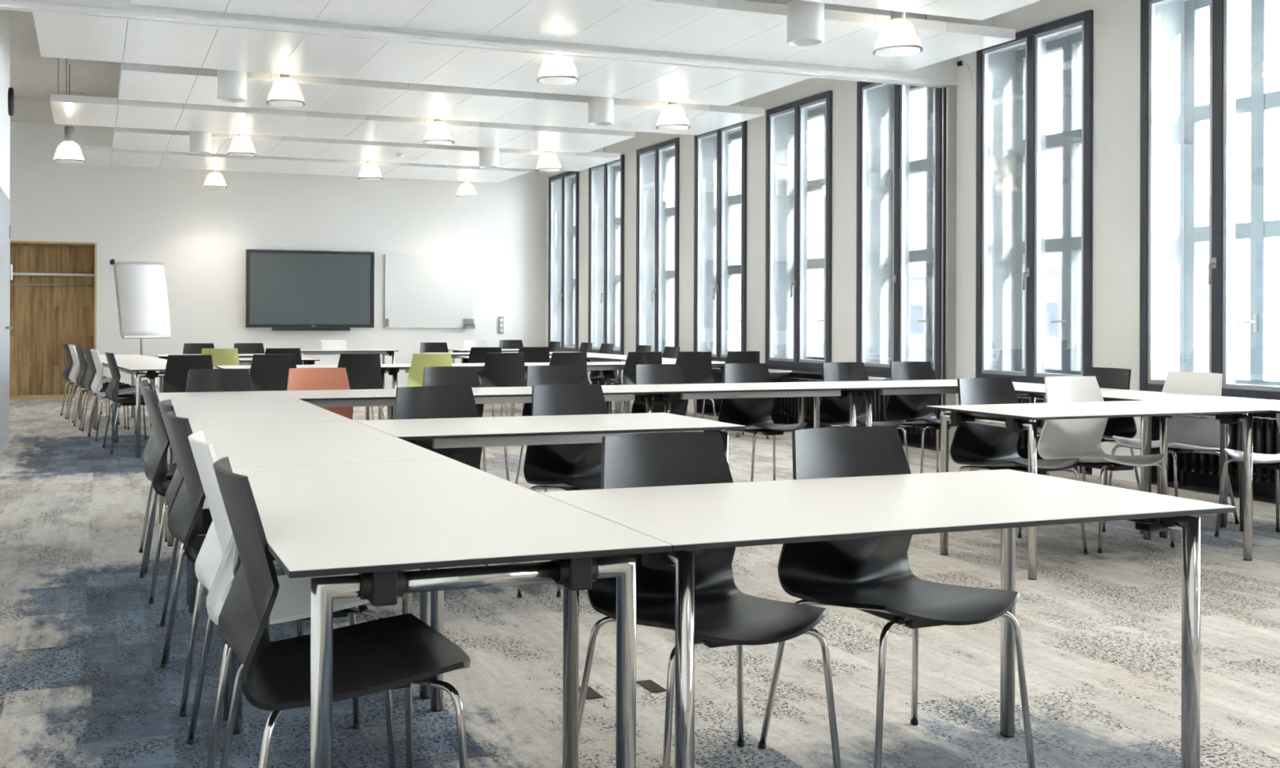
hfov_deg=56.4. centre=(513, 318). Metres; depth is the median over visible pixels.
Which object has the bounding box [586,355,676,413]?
conference table
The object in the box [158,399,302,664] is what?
chair
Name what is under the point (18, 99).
trim
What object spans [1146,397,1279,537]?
conference table
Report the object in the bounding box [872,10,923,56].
pendant lamp
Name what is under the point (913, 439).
trim
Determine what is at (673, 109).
pendant lamp
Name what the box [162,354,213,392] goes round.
chair
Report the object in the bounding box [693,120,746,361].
window
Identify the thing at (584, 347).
chair
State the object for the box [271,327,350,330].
tray
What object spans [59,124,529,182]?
ceiling panel
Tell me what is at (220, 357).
chair
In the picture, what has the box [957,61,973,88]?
wall sensor
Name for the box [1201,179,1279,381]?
apartment building
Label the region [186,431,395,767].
chair
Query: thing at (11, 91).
wall clock
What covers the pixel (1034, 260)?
window
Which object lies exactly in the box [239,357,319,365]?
conference table
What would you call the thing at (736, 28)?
ceiling panel
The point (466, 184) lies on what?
pendant lamp
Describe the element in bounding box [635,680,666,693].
lid
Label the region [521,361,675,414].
conference table
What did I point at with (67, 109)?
ceiling panel
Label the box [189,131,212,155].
ceiling light
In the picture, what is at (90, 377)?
chair
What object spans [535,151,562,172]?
pendant lamp
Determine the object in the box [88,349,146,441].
chair
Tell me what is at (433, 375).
chair
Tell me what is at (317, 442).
conference table
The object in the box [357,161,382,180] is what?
pendant lamp
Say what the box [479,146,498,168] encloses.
ceiling light
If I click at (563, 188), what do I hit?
window
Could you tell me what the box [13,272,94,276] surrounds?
shelf
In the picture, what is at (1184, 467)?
radiator
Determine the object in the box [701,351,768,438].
chair
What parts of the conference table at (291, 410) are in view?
leg, leg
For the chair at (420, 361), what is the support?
on the floor
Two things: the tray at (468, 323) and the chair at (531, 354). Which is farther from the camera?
the tray at (468, 323)
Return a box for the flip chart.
[109,259,171,404]
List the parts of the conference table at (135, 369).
leg, rail, leg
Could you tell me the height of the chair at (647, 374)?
0.866 m
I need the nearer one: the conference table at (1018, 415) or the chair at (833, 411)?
the conference table at (1018, 415)
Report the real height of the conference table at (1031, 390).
0.740 m
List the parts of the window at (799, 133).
sash, pane, handle, sill, sash, pane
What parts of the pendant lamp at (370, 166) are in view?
bulb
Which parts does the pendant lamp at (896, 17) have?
bulb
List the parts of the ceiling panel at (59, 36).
panel, panel, panel, panel, panel, panel, panel, panel, panel, panel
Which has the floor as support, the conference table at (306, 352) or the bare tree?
the conference table at (306, 352)
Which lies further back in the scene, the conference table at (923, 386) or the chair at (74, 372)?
the chair at (74, 372)
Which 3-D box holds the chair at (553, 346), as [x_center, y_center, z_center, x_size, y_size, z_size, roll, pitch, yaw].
[0.364,0.751,16.320,0.545,0.866,0.551,0,0,-20]
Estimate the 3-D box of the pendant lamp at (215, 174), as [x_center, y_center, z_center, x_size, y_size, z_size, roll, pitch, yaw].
[-4.333,-2.361,17.160,0.344,0.919,0.344,0,0,-20]
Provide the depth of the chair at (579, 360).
11.03 m
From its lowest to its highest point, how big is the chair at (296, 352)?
0.866 m
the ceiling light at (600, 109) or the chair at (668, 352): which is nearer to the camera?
the ceiling light at (600, 109)
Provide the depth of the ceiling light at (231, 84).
10.22 m
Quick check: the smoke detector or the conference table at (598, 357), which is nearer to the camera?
the conference table at (598, 357)
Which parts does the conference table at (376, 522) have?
leg, leg, leg, leg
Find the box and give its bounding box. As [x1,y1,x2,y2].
[318,340,346,350]
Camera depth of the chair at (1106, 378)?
7.58 m
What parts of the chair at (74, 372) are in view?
leg, backrest, leg, seat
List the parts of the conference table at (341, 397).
leg, leg, rail, leg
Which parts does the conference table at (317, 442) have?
leg, leg, leg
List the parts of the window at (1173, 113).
pane, sash, handle, pane, casement handle, sash, pane, pane, pane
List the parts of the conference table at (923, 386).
leg, leg, rail, leg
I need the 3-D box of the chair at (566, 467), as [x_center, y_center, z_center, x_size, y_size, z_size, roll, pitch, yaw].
[0.326,0.740,5.279,0.551,0.866,0.545,0,0,-23]
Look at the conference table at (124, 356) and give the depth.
13.69 m
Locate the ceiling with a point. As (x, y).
(32, 74)
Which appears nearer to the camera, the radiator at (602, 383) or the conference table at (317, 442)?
the conference table at (317, 442)
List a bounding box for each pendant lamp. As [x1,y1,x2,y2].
[52,64,85,164]
[203,169,226,188]
[226,133,256,157]
[266,74,305,106]
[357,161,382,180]
[422,119,454,144]
[455,181,477,198]
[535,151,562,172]
[536,55,579,85]
[655,102,690,129]
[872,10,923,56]
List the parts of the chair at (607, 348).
seat mount, seat, backrest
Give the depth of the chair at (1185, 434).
7.01 m
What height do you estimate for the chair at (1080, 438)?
0.866 m
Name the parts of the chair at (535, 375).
leg, backrest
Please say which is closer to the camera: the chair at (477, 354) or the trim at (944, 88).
the trim at (944, 88)
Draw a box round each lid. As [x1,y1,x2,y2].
[578,685,603,699]
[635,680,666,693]
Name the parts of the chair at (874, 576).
leg, backrest, leg, seat mount, seat, leg, leg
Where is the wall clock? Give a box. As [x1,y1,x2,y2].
[8,87,14,115]
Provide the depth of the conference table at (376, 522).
2.28 m
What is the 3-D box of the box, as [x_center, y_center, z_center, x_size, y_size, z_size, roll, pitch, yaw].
[-2.546,0.370,16.554,0.340,0.130,0.240,0,0,-20]
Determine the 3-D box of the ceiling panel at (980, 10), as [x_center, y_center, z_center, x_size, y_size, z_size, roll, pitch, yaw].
[0.574,-2.474,6.646,6.338,0.699,1.440,0,0,-20]
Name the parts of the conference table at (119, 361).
leg, leg, leg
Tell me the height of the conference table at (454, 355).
0.740 m
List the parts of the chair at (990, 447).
leg, backrest, seat mount, leg, seat, leg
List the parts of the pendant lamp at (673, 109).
bulb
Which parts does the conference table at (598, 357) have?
rail, leg, leg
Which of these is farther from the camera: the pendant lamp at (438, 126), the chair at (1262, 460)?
the pendant lamp at (438, 126)
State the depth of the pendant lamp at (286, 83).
10.44 m
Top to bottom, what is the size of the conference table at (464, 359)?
0.740 m
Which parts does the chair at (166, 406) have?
leg, backrest, leg, seat, leg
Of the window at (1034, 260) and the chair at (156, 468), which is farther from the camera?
the window at (1034, 260)
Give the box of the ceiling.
[8,9,123,127]
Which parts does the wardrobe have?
panel, coat rail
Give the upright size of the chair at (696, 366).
0.866 m
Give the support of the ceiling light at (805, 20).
hanging from the ceiling
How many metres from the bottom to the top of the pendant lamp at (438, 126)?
0.919 m
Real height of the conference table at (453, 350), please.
0.740 m
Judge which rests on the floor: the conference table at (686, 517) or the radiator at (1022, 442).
the conference table at (686, 517)
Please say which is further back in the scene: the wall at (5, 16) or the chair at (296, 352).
the chair at (296, 352)
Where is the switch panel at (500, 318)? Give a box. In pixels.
[498,316,503,333]
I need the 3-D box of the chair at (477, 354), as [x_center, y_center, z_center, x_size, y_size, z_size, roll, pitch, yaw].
[-0.378,0.745,13.170,0.551,0.866,0.545,0,0,-21]
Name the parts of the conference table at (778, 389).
leg, leg, rail, leg, leg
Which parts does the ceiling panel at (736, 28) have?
panel, panel, panel, panel, panel, panel, panel, panel, panel, panel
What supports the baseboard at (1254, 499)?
attached to the wall at (1116, 23)
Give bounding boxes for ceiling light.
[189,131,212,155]
[217,69,246,102]
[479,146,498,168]
[587,96,613,125]
[786,0,824,46]
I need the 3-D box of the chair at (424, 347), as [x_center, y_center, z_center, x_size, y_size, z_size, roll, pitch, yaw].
[-0.971,0.745,15.273,0.551,0.866,0.545,0,0,-20]
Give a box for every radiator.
[598,369,619,385]
[706,370,723,413]
[780,377,831,426]
[874,389,941,448]
[1016,396,1088,471]
[1167,416,1279,485]
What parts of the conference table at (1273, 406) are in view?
leg, leg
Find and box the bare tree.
[1204,323,1279,381]
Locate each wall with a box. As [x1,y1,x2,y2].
[0,9,10,199]
[9,121,546,397]
[546,0,1186,482]
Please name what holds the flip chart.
on the floor
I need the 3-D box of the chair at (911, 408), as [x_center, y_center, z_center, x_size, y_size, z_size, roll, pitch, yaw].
[2.997,0.752,8.533,0.551,0.866,0.545,0,0,-19]
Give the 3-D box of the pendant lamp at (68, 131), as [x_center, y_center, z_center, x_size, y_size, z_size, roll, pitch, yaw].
[-4.946,-2.283,13.153,0.344,1.081,0.344,0,0,-20]
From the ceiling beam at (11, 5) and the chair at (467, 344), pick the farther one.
the chair at (467, 344)
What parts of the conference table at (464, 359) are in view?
leg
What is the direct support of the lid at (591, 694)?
on the floor
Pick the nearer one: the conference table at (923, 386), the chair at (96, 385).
the conference table at (923, 386)
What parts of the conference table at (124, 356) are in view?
leg, leg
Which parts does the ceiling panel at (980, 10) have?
panel, panel, panel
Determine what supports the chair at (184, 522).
on the floor
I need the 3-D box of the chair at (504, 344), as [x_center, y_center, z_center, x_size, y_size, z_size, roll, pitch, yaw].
[0.022,0.751,17.398,0.551,0.866,0.545,0,0,-20]
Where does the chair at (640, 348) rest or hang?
on the floor
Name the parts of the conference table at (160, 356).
leg, rail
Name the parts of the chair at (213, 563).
leg, backrest, leg, seat, seat mount, leg, leg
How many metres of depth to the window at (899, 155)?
11.10 m
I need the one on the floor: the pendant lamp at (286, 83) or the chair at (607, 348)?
the chair at (607, 348)
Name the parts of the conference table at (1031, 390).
leg, leg, leg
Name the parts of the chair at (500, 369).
backrest, leg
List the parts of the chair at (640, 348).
seat, leg, backrest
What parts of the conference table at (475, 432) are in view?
leg, rail, leg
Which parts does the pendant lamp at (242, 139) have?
bulb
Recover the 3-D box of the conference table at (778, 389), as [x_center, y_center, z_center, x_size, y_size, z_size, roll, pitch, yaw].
[1.458,0.809,7.671,1.452,0.740,0.724,0,0,-20]
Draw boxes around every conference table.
[78,354,157,428]
[93,358,167,441]
[107,363,218,457]
[155,353,265,392]
[156,388,395,542]
[167,398,352,605]
[188,420,452,719]
[216,364,390,420]
[228,459,671,767]
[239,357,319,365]
[300,349,398,389]
[355,412,745,614]
[377,363,539,420]
[421,351,518,358]
[448,349,560,363]
[456,355,595,384]
[471,385,662,413]
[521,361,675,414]
[538,469,1235,767]
[549,351,619,413]
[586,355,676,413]
[617,382,867,429]
[619,359,739,437]
[808,379,1044,471]
[925,400,1270,580]
[972,384,1234,533]
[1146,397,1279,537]
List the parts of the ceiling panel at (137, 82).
panel, panel, panel, panel, panel, panel, panel, panel, panel, panel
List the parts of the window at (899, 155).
sash, pane, handle, sill, sash, pane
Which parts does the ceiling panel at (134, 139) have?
panel, panel, panel, panel, panel, panel, panel, panel, panel, panel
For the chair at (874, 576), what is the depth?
3.23 m
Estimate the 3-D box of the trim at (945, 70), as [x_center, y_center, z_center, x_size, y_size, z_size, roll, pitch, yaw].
[0.169,-2.455,9.113,7.890,0.738,0.110,0,0,-20]
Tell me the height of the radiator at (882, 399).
0.529 m
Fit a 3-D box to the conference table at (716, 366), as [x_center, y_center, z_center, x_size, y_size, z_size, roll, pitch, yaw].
[1.740,0.815,12.354,0.724,0.740,1.452,0,0,-20]
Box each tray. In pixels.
[122,335,171,338]
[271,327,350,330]
[463,319,475,328]
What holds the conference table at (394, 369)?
on the floor
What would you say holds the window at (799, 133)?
in the wall at (1116, 23)
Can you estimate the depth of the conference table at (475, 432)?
4.69 m
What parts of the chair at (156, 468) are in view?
leg, backrest, leg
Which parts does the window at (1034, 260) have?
sash, pane, handle, sash, pane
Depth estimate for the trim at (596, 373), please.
18.08 m
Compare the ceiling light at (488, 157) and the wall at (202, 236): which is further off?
the wall at (202, 236)
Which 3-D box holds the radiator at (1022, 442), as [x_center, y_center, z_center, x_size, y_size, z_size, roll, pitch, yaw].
[4.320,0.922,9.581,0.146,0.529,1.085,0,0,-20]
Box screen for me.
[245,248,374,330]
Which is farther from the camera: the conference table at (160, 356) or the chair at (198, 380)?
the conference table at (160, 356)
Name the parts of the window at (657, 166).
sash, pane, handle, sash, pane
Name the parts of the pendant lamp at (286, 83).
bulb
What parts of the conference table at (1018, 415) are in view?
leg, leg, leg, leg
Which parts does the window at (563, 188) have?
sash, pane, sash, pane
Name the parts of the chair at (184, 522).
leg, backrest, leg, seat, leg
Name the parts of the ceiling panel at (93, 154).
panel, panel, panel, panel, panel, panel, panel, panel, panel, panel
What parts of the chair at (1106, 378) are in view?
seat, leg, leg, backrest, leg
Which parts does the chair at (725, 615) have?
leg, backrest, leg, seat, seat mount, leg, leg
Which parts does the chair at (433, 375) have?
backrest, leg, leg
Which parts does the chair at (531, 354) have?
leg, backrest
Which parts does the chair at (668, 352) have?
backrest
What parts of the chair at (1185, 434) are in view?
leg, leg, seat mount, seat, leg, backrest, leg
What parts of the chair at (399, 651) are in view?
leg, backrest, leg, seat, leg, seat mount, leg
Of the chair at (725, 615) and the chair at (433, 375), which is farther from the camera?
the chair at (433, 375)
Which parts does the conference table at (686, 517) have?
leg, leg, leg, leg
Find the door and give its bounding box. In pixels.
[0,186,13,456]
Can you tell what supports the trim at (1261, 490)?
attached to the wall at (1116, 23)
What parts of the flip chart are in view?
clamp knob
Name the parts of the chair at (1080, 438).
backrest, leg, seat mount, leg, seat, leg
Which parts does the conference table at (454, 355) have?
rail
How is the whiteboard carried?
attached to the wall at (202, 236)
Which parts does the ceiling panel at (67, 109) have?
panel, panel, panel, panel, panel, panel, panel, panel, panel, panel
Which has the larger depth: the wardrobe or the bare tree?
the bare tree
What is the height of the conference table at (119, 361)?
0.740 m
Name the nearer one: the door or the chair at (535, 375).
the chair at (535, 375)
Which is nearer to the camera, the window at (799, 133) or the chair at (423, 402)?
the chair at (423, 402)
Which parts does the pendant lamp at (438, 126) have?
bulb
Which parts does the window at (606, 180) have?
sash, pane, sash, pane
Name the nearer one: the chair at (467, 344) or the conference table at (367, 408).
the conference table at (367, 408)
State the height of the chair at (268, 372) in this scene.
0.866 m
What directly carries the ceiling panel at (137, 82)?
hanging from the ceiling
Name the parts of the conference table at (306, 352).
rail, leg, leg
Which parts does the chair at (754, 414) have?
leg, backrest, leg, seat mount, leg, seat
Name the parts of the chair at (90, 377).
leg, backrest, leg, seat, leg, leg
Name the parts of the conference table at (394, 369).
leg, leg, rail, leg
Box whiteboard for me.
[384,253,475,328]
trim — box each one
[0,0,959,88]
[12,0,958,82]
[13,95,50,106]
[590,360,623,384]
[696,370,722,416]
[769,372,829,429]
[869,379,940,451]
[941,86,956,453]
[942,87,946,412]
[1016,395,1092,475]
[1151,412,1279,504]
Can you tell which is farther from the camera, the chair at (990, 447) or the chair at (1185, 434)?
the chair at (1185, 434)
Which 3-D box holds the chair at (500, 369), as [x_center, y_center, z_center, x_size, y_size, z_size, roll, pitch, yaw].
[-0.143,0.744,11.025,0.551,0.866,0.545,0,0,-19]
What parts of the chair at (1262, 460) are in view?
leg, seat, seat mount, backrest, leg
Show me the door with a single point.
(6, 268)
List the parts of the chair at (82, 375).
leg, backrest, leg, seat, leg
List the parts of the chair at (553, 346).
backrest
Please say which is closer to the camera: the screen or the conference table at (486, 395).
the conference table at (486, 395)
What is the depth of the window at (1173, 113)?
8.46 m
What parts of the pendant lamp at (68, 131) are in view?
lamp shade, bulb, stem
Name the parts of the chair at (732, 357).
leg, backrest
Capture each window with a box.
[547,171,578,351]
[587,154,624,355]
[635,137,679,355]
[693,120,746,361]
[764,90,832,373]
[856,81,942,379]
[975,9,1093,384]
[1139,0,1279,399]
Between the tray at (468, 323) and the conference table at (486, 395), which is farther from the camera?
the tray at (468, 323)
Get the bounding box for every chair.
[60,343,107,418]
[66,344,111,422]
[73,346,126,430]
[81,347,136,435]
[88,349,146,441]
[102,351,145,453]
[138,379,177,573]
[139,386,171,604]
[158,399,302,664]
[160,410,302,716]
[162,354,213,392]
[182,343,214,354]
[185,368,253,392]
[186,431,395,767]
[200,348,239,368]
[213,456,470,767]
[233,342,265,354]
[249,354,296,391]
[265,347,302,364]
[286,367,353,419]
[337,353,385,420]
[393,386,522,598]
[407,353,452,386]
[419,342,448,353]
[422,366,509,481]
[462,340,487,349]
[467,346,507,417]
[481,352,526,416]
[499,340,523,349]
[500,346,549,417]
[513,384,608,596]
[515,365,580,492]
[519,341,559,404]
[549,351,589,384]
[578,342,594,384]
[578,431,840,767]
[590,343,615,404]
[604,345,651,413]
[621,351,662,413]
[629,346,679,410]
[631,364,688,416]
[675,351,716,421]
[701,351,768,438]
[718,363,807,481]
[758,426,1035,767]
[819,362,910,469]
[884,361,957,473]
[950,377,1088,554]
[1037,367,1140,490]
[1037,376,1174,553]
[1107,371,1239,524]
[1213,413,1279,537]
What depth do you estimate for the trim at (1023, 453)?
10.01 m
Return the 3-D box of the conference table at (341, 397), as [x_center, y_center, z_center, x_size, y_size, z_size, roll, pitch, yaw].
[-1.281,0.799,6.697,1.452,0.740,0.724,0,0,-20]
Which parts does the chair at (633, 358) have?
leg, backrest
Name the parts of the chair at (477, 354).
backrest, leg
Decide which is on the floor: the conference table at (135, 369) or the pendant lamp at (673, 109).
the conference table at (135, 369)
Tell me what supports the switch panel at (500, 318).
attached to the wall at (202, 236)
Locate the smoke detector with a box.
[395,153,404,157]
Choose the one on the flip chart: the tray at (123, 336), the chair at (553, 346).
the tray at (123, 336)
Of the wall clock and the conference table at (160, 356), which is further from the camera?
the conference table at (160, 356)
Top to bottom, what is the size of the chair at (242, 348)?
0.866 m
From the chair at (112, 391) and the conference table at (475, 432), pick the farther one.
the chair at (112, 391)
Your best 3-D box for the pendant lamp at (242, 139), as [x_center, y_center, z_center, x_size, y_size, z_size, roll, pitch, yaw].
[-3.164,-2.361,13.755,0.344,0.919,0.344,0,0,-20]
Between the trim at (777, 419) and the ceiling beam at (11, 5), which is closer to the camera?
the ceiling beam at (11, 5)
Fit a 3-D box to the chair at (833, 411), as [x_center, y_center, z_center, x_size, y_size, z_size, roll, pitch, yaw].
[2.463,0.750,8.343,0.551,0.866,0.545,0,0,-21]
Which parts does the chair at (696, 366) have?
leg, backrest, leg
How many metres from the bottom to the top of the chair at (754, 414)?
0.866 m
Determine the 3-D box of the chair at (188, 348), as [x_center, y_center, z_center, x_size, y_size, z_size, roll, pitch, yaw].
[-3.790,0.735,14.270,0.551,0.866,0.545,0,0,-20]
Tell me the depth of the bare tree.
26.43 m
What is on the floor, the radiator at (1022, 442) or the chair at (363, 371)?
the chair at (363, 371)
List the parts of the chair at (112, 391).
leg, backrest, leg, seat, seat mount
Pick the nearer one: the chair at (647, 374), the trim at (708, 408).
the chair at (647, 374)
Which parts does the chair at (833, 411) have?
leg, backrest, seat, leg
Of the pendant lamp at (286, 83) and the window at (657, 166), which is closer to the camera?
the pendant lamp at (286, 83)
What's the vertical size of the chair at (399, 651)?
0.866 m
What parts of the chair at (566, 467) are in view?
leg, leg, seat, backrest, seat mount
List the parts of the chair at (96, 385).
leg, backrest, leg, seat mount, seat, leg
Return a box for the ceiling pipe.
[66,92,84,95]
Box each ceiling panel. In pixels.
[32,12,810,106]
[49,57,635,152]
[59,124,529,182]
[112,127,620,171]
[118,62,764,135]
[128,0,1015,72]
[797,0,1041,20]
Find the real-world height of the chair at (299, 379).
0.866 m
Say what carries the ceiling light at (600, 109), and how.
hanging from the ceiling
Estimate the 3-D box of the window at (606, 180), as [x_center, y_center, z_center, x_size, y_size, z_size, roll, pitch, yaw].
[1.534,-0.891,17.546,0.536,2.910,1.224,0,0,-20]
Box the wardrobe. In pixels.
[9,240,97,399]
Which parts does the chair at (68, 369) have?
leg, backrest, leg, leg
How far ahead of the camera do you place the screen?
18.40 m
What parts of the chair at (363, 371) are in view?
backrest, leg, leg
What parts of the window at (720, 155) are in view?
sash, pane, handle, sash, pane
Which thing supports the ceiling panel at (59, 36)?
hanging from the ceiling
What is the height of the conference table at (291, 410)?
0.740 m
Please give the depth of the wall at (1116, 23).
10.28 m
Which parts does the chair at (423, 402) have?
backrest, leg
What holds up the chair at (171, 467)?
on the floor
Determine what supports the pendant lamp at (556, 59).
hanging from the ceiling
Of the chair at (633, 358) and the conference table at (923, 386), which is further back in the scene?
the chair at (633, 358)
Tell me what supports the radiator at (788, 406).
attached to the wall at (1116, 23)
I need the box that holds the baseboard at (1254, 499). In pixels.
[697,412,1279,503]
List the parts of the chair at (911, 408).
leg, backrest, leg, seat, seat mount, leg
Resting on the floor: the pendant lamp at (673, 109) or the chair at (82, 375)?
the chair at (82, 375)
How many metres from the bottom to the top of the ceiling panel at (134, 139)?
0.699 m
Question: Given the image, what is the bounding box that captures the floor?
[0,397,1279,767]
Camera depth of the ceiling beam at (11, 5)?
8.83 m
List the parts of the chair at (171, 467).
leg, backrest, leg, seat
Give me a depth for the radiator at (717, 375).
14.61 m
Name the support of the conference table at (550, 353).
on the floor

